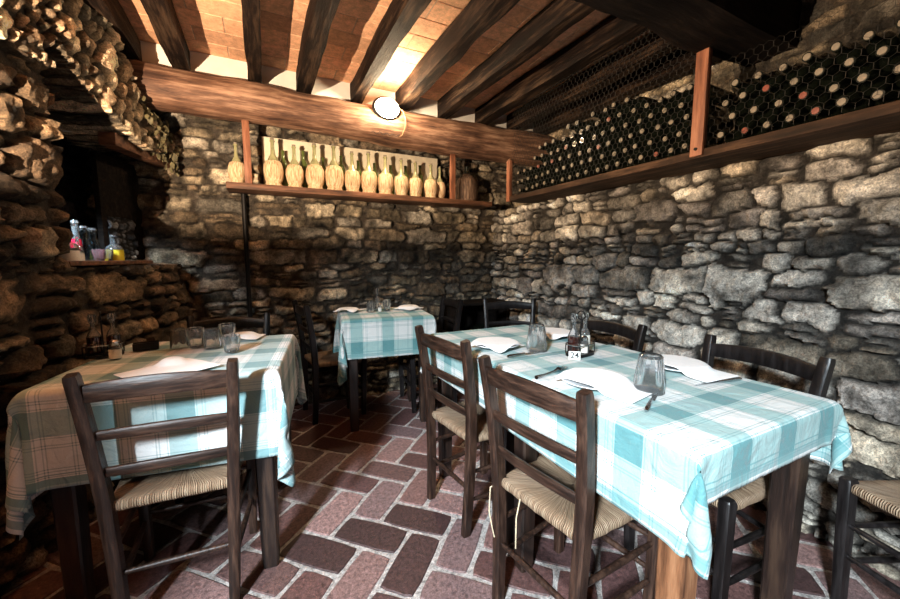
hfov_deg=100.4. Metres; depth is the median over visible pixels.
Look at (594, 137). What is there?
wine bottle
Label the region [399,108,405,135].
cable
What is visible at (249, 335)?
napkin
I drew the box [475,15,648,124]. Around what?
rafter
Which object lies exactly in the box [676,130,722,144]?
wine bottle
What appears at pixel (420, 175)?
bottle
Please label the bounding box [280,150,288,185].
bottle
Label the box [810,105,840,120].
wine bottle
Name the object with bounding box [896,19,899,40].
wine bottle
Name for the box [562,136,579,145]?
wine bottle
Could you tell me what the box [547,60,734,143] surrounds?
wall
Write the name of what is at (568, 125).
wine bottle
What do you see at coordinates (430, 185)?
straw basket
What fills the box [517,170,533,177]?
wine bottle
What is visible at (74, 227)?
bottle
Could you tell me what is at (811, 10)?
wall
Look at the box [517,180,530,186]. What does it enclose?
wine bottle
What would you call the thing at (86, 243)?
glass carafe
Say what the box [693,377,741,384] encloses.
table knife
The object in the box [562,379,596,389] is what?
dinner plate
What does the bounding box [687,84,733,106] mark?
wine bottle
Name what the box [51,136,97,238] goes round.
wall
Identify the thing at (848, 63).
wine bottle
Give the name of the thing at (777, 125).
wine bottle
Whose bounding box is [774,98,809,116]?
wine bottle
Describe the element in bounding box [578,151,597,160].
wine bottle
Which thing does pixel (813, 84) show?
wine bottle
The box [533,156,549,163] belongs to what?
wine bottle
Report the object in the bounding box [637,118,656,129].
wine bottle
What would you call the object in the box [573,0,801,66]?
ceiling beam
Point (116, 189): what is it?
wooden shutter
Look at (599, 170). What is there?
wine bottle
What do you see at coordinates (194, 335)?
tumbler
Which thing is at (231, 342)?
tumbler
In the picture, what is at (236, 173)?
straw basket
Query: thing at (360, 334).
tablecloth
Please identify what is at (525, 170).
wine bottle
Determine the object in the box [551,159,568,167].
wine bottle
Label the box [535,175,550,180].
wine bottle
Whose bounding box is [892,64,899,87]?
wine bottle
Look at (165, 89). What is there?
ceiling beam
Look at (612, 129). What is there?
wine bottle
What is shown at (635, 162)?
wine bottle
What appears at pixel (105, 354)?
tray
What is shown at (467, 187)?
wicker demijohn
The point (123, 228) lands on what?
stone slab
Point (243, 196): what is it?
drain pipe
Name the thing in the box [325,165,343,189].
straw basket
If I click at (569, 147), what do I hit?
wine bottle
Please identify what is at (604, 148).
wine bottle
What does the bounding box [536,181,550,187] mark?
wine bottle
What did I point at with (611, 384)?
napkin
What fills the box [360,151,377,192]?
flask
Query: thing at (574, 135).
wine bottle
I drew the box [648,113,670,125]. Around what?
wine bottle
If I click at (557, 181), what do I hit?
wine bottle
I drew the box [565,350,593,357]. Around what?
tray
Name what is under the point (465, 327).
wine bottle
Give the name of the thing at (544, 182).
wine bottle
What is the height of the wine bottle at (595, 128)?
0.075 m
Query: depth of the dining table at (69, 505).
1.27 m
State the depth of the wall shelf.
2.85 m
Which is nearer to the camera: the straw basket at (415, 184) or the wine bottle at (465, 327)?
the straw basket at (415, 184)
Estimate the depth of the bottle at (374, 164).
3.05 m
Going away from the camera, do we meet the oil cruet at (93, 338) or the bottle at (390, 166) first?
the oil cruet at (93, 338)
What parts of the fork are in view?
handle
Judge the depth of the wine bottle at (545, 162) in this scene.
2.67 m
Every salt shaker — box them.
[108,339,121,358]
[378,303,381,311]
[580,335,587,352]
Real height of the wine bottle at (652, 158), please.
0.075 m
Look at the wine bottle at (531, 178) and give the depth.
2.85 m
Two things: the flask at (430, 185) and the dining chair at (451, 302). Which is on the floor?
the dining chair at (451, 302)
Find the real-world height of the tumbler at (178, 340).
0.086 m
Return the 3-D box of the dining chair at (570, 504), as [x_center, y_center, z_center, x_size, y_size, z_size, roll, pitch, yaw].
[0.391,0.629,1.242,0.445,0.879,0.425,-4,8,-33]
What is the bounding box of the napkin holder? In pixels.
[132,340,158,351]
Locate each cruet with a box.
[74,237,84,260]
[86,314,102,354]
[106,313,121,351]
[374,288,379,310]
[567,313,579,351]
[579,312,589,350]
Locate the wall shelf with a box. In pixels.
[226,120,491,208]
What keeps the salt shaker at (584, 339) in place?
on the stand at (591, 352)
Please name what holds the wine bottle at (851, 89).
in the wine rack
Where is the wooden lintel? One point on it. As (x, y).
(112, 140)
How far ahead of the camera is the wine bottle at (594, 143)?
2.35 m
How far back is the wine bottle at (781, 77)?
1.52 m
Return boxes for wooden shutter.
[90,151,144,258]
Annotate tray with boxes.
[83,349,124,358]
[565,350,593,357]
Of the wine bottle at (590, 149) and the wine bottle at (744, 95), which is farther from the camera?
the wine bottle at (590, 149)
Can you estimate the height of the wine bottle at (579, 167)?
0.075 m
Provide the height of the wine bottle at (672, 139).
0.075 m
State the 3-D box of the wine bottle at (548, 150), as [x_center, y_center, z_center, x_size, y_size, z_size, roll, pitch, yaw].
[0.782,-1.108,2.778,0.304,0.075,0.075,-3,7,-26]
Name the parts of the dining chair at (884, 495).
leg, seat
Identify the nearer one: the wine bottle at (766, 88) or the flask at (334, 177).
the wine bottle at (766, 88)
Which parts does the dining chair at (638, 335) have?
rail, post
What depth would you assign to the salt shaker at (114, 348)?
1.49 m
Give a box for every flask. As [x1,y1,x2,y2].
[228,142,244,182]
[263,138,283,185]
[286,144,303,186]
[305,143,324,188]
[325,144,343,189]
[344,151,360,191]
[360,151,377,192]
[377,155,393,193]
[394,158,408,195]
[409,161,422,196]
[424,163,437,197]
[436,167,445,197]
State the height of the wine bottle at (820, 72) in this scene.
0.075 m
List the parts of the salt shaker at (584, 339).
lid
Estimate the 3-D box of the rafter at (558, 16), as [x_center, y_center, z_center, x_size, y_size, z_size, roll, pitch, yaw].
[0.818,-1.428,1.466,0.100,0.150,3.960,-3,7,-26]
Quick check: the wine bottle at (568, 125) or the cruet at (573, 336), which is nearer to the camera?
the cruet at (573, 336)
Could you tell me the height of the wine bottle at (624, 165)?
0.075 m
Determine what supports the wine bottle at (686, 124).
in the wine rack
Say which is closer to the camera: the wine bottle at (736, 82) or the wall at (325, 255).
the wine bottle at (736, 82)
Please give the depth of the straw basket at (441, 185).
3.25 m
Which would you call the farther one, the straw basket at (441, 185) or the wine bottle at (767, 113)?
the straw basket at (441, 185)
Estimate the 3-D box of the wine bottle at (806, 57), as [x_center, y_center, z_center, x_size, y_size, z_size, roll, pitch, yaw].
[1.434,-0.892,1.433,0.304,0.075,0.075,-3,7,-26]
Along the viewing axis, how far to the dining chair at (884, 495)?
1.26 m
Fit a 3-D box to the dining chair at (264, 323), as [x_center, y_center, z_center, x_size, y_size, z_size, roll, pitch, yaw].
[-1.216,0.540,2.039,0.425,0.879,0.445,-2,7,-18]
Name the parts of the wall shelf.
post, post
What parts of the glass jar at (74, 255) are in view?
glass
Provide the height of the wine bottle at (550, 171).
0.075 m
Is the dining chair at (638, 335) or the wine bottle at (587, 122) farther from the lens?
the wine bottle at (587, 122)
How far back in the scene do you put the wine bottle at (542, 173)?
2.71 m
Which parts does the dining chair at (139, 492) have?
post, leg, rail, seat, post, leg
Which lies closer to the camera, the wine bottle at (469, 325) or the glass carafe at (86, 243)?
the glass carafe at (86, 243)
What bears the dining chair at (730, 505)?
on the floor
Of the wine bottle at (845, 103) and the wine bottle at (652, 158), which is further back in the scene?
the wine bottle at (652, 158)
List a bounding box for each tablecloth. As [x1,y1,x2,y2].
[5,334,306,539]
[333,307,436,385]
[420,325,604,407]
[492,344,852,579]
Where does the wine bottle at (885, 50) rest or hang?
in the wine rack
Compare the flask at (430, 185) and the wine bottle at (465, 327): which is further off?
the wine bottle at (465, 327)
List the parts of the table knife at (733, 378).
blade, handle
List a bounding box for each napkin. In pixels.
[114,356,220,377]
[235,331,265,339]
[333,307,363,311]
[393,305,422,309]
[471,337,524,352]
[545,327,569,339]
[556,368,651,403]
[661,354,738,382]
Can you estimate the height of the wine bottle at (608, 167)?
0.075 m
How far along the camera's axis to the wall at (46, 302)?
1.55 m
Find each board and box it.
[68,260,152,265]
[261,136,436,196]
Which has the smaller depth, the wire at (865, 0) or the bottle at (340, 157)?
the wire at (865, 0)
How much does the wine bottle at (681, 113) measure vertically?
0.075 m
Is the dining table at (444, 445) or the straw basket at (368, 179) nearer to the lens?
the dining table at (444, 445)
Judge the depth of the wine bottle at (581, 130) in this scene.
2.39 m
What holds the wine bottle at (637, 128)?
in the wine rack
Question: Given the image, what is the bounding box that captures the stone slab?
[107,216,138,259]
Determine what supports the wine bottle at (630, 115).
in the wine rack
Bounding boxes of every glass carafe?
[79,226,92,260]
[87,228,99,260]
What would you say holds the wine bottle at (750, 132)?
on the wine rack
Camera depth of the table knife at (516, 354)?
1.54 m
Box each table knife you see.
[506,351,535,357]
[644,395,656,411]
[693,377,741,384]
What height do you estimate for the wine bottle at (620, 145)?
0.075 m
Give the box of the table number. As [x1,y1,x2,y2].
[569,351,579,359]
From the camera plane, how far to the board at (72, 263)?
1.87 m
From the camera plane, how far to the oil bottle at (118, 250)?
1.97 m
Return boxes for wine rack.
[506,47,899,203]
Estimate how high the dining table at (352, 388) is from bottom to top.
0.785 m
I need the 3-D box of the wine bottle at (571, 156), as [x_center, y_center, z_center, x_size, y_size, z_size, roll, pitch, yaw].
[0.913,-0.945,2.517,0.304,0.075,0.075,-3,7,-26]
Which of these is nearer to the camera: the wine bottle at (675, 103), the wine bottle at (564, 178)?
the wine bottle at (675, 103)
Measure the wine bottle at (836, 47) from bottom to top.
0.075 m
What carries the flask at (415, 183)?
on the wall shelf
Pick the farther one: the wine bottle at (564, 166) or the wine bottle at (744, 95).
the wine bottle at (564, 166)
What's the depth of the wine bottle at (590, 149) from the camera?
2.34 m
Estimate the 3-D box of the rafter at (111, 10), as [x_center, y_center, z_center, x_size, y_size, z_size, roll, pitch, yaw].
[-1.060,-1.324,0.536,0.098,0.149,3.960,-3,7,-26]
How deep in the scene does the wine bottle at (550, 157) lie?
2.70 m
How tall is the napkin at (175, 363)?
0.038 m
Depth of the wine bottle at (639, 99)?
2.08 m
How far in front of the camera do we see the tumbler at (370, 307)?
2.80 m
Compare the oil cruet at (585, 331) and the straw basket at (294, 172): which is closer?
the oil cruet at (585, 331)
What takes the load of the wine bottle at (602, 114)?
in the wine rack
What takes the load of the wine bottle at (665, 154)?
on the wine rack
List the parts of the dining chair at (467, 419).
post, rail, seat, post, leg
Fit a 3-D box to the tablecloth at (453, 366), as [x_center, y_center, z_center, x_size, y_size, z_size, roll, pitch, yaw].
[0.345,0.325,1.861,0.753,0.243,0.843,-3,7,-26]
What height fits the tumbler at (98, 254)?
0.056 m
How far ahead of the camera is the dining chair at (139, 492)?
1.19 m
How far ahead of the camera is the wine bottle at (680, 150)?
1.87 m
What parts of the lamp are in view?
globe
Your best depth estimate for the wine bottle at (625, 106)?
2.14 m
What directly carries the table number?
on the tablecloth at (663, 466)
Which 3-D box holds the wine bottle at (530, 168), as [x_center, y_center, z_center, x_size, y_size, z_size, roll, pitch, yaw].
[0.732,-0.982,2.852,0.304,0.075,0.075,-3,7,-26]
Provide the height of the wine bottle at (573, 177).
0.075 m
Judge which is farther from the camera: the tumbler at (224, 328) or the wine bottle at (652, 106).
the wine bottle at (652, 106)
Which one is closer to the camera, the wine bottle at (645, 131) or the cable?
the wine bottle at (645, 131)
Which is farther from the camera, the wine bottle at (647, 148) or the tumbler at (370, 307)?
the tumbler at (370, 307)
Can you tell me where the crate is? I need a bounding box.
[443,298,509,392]
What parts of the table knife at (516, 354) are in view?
handle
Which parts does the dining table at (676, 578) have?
leg, leg, leg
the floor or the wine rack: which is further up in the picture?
the wine rack
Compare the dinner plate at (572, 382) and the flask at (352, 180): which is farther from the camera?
the flask at (352, 180)
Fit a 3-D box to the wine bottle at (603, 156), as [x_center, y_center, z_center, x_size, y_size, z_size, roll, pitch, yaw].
[1.032,-0.853,2.286,0.304,0.075,0.075,-3,7,-26]
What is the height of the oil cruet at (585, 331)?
0.160 m
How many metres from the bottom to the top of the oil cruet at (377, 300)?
0.170 m
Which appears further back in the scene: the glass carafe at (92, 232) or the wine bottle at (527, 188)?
the wine bottle at (527, 188)
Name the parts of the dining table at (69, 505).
leg, leg, leg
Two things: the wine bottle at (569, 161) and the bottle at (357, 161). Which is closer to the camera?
the wine bottle at (569, 161)
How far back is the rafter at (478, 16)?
2.18 m
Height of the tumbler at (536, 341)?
0.113 m
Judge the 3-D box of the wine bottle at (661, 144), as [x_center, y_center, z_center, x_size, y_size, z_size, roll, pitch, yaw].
[1.171,-0.823,2.015,0.304,0.075,0.075,-3,7,-26]
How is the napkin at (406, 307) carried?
on the tablecloth at (360, 334)
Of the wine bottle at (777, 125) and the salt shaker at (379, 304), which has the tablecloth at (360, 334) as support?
the salt shaker at (379, 304)
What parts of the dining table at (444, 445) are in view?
leg, leg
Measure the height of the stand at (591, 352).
0.186 m
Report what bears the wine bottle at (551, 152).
in the wine rack
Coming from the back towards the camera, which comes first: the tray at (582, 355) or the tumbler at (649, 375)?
the tray at (582, 355)
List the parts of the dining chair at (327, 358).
rail, post, post, seat, leg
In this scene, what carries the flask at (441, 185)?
on the wall shelf
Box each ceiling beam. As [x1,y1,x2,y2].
[128,59,554,166]
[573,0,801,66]
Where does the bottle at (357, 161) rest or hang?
on the wall shelf
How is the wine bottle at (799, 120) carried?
on the wine rack
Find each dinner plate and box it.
[476,345,517,349]
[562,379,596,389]
[664,365,681,372]
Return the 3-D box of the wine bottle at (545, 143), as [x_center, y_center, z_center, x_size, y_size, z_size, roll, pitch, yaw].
[0.805,-1.099,2.704,0.304,0.075,0.075,-3,7,-26]
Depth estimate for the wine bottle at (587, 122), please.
2.42 m
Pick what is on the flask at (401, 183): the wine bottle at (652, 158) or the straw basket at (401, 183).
the straw basket at (401, 183)
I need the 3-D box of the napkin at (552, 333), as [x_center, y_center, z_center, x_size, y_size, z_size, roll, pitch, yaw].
[0.539,0.171,1.943,0.169,0.023,0.218,-2,7,-17]
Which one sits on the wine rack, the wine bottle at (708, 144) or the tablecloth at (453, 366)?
the wine bottle at (708, 144)
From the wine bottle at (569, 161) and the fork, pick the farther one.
the wine bottle at (569, 161)
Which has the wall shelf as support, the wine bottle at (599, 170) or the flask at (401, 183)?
the flask at (401, 183)
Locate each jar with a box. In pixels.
[59,240,80,260]
[108,344,120,358]
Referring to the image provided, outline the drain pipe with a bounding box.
[241,194,252,316]
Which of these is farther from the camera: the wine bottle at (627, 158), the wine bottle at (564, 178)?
the wine bottle at (564, 178)
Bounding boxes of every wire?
[512,31,695,194]
[706,0,899,142]
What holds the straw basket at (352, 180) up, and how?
on the flask at (352, 180)
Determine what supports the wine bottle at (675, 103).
in the wine rack
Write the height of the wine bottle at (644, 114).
0.075 m
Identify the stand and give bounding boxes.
[81,311,124,358]
[565,310,594,357]
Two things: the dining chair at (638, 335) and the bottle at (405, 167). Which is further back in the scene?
the bottle at (405, 167)
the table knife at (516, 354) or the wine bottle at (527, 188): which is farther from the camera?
the wine bottle at (527, 188)
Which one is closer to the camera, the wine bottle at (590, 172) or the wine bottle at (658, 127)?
the wine bottle at (658, 127)
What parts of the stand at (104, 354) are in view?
handle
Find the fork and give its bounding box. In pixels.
[535,365,567,379]
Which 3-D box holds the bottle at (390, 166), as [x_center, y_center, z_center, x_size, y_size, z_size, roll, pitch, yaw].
[-0.494,-0.985,3.126,0.060,0.259,0.058,-3,7,-26]
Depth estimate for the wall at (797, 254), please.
1.75 m
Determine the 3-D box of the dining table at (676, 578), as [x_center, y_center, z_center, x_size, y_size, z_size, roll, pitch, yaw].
[0.650,0.670,1.283,0.644,0.785,0.700,-3,7,-26]
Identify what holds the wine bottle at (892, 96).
on the wine rack
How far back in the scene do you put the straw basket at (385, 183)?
2.99 m
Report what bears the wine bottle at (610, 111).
in the wine rack
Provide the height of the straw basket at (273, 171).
0.175 m
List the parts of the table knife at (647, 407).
handle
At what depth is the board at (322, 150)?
3.00 m
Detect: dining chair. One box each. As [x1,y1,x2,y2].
[62,358,256,598]
[175,313,269,503]
[292,300,366,424]
[398,295,463,412]
[415,325,538,537]
[478,355,657,598]
[483,298,535,328]
[579,313,647,351]
[624,334,835,598]
[831,475,899,598]
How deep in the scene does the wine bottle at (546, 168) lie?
2.74 m
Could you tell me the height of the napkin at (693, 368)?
0.023 m
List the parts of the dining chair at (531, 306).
post, rail, post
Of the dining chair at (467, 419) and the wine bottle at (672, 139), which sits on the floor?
the dining chair at (467, 419)
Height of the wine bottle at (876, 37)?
0.075 m
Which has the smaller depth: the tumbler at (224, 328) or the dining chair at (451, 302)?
the tumbler at (224, 328)
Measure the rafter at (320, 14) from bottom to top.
0.150 m
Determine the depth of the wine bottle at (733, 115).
1.60 m
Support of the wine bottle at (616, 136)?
in the wine rack
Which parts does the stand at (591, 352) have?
handle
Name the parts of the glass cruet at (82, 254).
glass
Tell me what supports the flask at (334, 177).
on the wall shelf
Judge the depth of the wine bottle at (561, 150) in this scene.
2.56 m
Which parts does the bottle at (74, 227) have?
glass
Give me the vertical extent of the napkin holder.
0.032 m
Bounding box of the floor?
[1,384,899,598]
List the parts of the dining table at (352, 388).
leg, leg, leg, leg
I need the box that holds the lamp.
[372,96,400,119]
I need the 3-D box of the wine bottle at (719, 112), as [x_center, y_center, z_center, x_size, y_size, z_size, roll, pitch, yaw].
[1.243,-0.940,1.867,0.304,0.075,0.075,-3,7,-26]
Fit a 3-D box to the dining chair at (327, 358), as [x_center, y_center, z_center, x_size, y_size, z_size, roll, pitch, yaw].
[-0.929,0.445,2.898,0.445,0.879,0.425,-4,8,-33]
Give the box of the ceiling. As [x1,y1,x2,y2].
[118,0,669,114]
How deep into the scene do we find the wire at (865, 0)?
1.36 m
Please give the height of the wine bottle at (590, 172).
0.075 m
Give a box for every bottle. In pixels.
[70,220,82,246]
[105,235,124,260]
[106,321,120,335]
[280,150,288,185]
[300,151,307,187]
[321,157,327,188]
[339,156,345,190]
[356,160,362,191]
[373,163,378,192]
[389,165,393,193]
[404,166,408,195]
[418,165,423,196]
[460,325,474,329]
[468,324,483,328]
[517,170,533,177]
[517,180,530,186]
[521,178,534,185]
[523,168,539,176]
[525,187,537,190]
[527,176,543,182]
[529,166,546,174]
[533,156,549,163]
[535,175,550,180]
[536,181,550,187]
[537,164,554,171]
[538,145,552,153]
[541,153,557,161]
[541,172,556,179]
[543,179,559,185]
[544,142,560,150]
[544,161,561,169]
[547,170,564,178]
[550,151,565,157]
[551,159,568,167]
[551,177,566,183]
[552,139,571,148]
[555,168,571,176]
[556,148,573,156]
[558,156,578,165]
[561,175,575,181]
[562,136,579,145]
[562,165,582,174]
[564,145,583,154]
[566,124,583,133]
[568,154,587,163]
[568,175,582,179]
[570,133,587,138]
[570,163,593,172]
[573,141,588,151]
[575,119,596,130]
[576,172,591,177]
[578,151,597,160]
[579,129,594,138]
[580,138,601,148]
[580,160,598,169]
[584,169,602,175]
[586,125,603,135]
[587,148,606,157]
[589,157,610,167]
[591,111,611,121]
[592,135,609,144]
[595,120,615,131]
[596,144,615,154]
[596,167,612,172]
[600,154,622,164]
[601,130,619,141]
[603,107,620,117]
[605,164,622,170]
[606,117,625,127]
[606,140,628,151]
[610,126,631,138]
[611,102,633,113]
[612,151,633,161]
[615,161,634,167]
[617,112,639,123]
[619,137,636,148]
[623,122,645,133]
[623,147,641,158]
[625,96,657,108]
[628,133,649,144]
[628,158,646,164]
[631,107,651,119]
[633,143,656,155]
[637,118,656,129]
[638,153,661,161]
[639,128,664,140]
[644,102,665,114]
[647,138,670,151]
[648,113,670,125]
[653,150,674,158]
[655,124,677,136]
[658,97,678,108]
[662,107,686,120]
[662,136,684,148]
[668,119,710,132]
[668,147,689,154]
[670,90,711,104]
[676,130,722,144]
[678,102,724,116]
[681,142,717,149]
[683,113,730,133]
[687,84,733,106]
[717,130,747,142]
[722,99,749,113]
[728,111,762,128]
[731,78,761,93]
[739,91,773,107]
[740,125,768,136]
[749,105,784,123]
[754,71,788,86]
[761,83,797,102]
[762,120,790,131]
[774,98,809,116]
[778,63,819,82]
[785,113,815,126]
[789,77,826,95]
[798,90,835,110]
[802,52,840,74]
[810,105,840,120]
[813,67,860,90]
[828,83,874,102]
[830,41,870,69]
[836,96,874,113]
[843,57,883,83]
[856,72,899,97]
[862,30,899,59]
[871,89,899,105]
[875,45,899,77]
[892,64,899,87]
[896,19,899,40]
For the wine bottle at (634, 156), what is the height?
0.075 m
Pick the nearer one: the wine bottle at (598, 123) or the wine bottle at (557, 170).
the wine bottle at (598, 123)
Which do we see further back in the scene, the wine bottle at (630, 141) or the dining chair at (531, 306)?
the dining chair at (531, 306)
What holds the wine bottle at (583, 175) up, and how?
on the wine rack
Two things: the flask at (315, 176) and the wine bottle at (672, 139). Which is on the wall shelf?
the flask at (315, 176)
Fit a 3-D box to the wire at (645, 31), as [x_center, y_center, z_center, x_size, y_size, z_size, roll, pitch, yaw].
[0.812,-1.093,2.332,0.014,0.657,1.433,-3,7,-26]
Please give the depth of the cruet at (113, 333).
1.55 m
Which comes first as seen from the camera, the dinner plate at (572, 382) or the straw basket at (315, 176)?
the dinner plate at (572, 382)
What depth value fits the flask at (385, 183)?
2.99 m
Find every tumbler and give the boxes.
[91,249,105,260]
[105,250,113,260]
[170,327,188,348]
[185,327,204,347]
[203,327,221,348]
[218,323,235,335]
[221,334,240,352]
[366,300,374,311]
[383,299,390,310]
[526,323,546,351]
[633,352,665,395]
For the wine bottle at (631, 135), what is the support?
in the wine rack
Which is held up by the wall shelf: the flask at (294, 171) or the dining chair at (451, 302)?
the flask at (294, 171)
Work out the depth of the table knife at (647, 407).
1.01 m
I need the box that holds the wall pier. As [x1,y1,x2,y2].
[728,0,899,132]
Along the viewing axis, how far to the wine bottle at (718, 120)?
1.83 m
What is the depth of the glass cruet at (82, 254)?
1.78 m
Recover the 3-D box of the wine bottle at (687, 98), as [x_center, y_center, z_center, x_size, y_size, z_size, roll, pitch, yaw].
[1.218,-1.009,1.889,0.304,0.075,0.075,-3,7,-26]
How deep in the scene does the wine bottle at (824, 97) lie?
1.40 m
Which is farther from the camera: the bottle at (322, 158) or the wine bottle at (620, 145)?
the bottle at (322, 158)
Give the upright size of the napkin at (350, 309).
0.024 m
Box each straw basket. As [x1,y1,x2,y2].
[228,161,244,182]
[263,160,283,185]
[286,164,303,186]
[305,164,324,188]
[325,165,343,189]
[344,170,360,191]
[360,171,377,192]
[377,173,393,193]
[394,176,408,195]
[409,178,422,196]
[424,179,437,197]
[436,182,445,197]
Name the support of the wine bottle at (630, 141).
in the wine rack
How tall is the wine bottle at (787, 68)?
0.075 m
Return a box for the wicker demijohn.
[456,167,478,200]
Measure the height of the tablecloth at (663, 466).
0.256 m
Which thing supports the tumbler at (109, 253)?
on the board at (72, 263)
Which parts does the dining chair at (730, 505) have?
leg, post, leg, seat, rail, post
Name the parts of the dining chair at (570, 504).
post, loose cord, rail, leg, seat, post, leg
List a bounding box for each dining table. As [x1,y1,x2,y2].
[49,423,291,598]
[346,354,425,431]
[437,377,514,544]
[514,436,809,598]
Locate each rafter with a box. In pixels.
[83,0,141,60]
[140,0,190,70]
[241,0,261,82]
[296,0,339,93]
[350,0,431,103]
[395,0,519,110]
[437,0,594,118]
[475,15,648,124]
[506,31,677,129]
[533,48,721,134]
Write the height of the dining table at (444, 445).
0.785 m
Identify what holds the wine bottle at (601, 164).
in the wine rack
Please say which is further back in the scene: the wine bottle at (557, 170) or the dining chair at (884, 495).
the wine bottle at (557, 170)
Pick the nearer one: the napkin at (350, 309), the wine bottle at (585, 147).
the wine bottle at (585, 147)
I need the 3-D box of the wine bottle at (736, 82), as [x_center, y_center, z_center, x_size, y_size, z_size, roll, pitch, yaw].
[1.325,-0.914,1.633,0.304,0.075,0.075,-3,7,-26]
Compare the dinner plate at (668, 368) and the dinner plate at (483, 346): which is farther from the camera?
the dinner plate at (483, 346)
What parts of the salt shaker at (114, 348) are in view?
lid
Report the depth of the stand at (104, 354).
1.51 m
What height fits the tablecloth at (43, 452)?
0.476 m
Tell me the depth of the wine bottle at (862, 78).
1.26 m
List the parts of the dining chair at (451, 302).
leg, leg, post, rail, post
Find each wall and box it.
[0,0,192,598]
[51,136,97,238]
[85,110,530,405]
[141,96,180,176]
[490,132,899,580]
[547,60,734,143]
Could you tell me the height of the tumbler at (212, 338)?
0.086 m
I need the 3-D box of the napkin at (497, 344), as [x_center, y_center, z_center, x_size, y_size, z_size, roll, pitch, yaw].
[0.208,0.198,1.700,0.199,0.023,0.200,6,9,43]
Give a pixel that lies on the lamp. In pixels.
(386, 108)
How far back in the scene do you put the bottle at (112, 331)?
1.55 m
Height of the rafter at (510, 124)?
0.146 m
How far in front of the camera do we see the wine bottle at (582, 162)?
2.37 m
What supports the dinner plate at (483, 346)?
on the tablecloth at (453, 366)
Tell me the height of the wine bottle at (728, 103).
0.075 m
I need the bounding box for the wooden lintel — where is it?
[98,131,170,167]
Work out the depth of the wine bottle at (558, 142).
2.58 m
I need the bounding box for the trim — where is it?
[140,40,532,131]
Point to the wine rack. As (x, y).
(869, 122)
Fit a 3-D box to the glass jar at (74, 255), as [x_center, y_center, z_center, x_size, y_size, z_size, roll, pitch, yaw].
[-1.735,-0.243,1.704,0.073,0.135,0.072,-3,7,-26]
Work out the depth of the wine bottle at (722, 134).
1.64 m
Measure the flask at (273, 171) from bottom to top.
0.335 m
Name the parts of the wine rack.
post, rail, post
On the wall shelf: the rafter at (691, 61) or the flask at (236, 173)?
the flask at (236, 173)
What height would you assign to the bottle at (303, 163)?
0.290 m
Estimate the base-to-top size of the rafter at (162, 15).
0.152 m
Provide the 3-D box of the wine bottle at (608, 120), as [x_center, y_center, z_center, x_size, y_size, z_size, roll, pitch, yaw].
[1.048,-1.047,2.230,0.304,0.075,0.075,-3,7,-26]
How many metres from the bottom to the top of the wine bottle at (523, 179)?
0.075 m
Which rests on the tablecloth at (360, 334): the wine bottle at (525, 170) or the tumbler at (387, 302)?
the tumbler at (387, 302)
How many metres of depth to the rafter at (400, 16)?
2.14 m
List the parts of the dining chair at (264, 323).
leg, post, rail, post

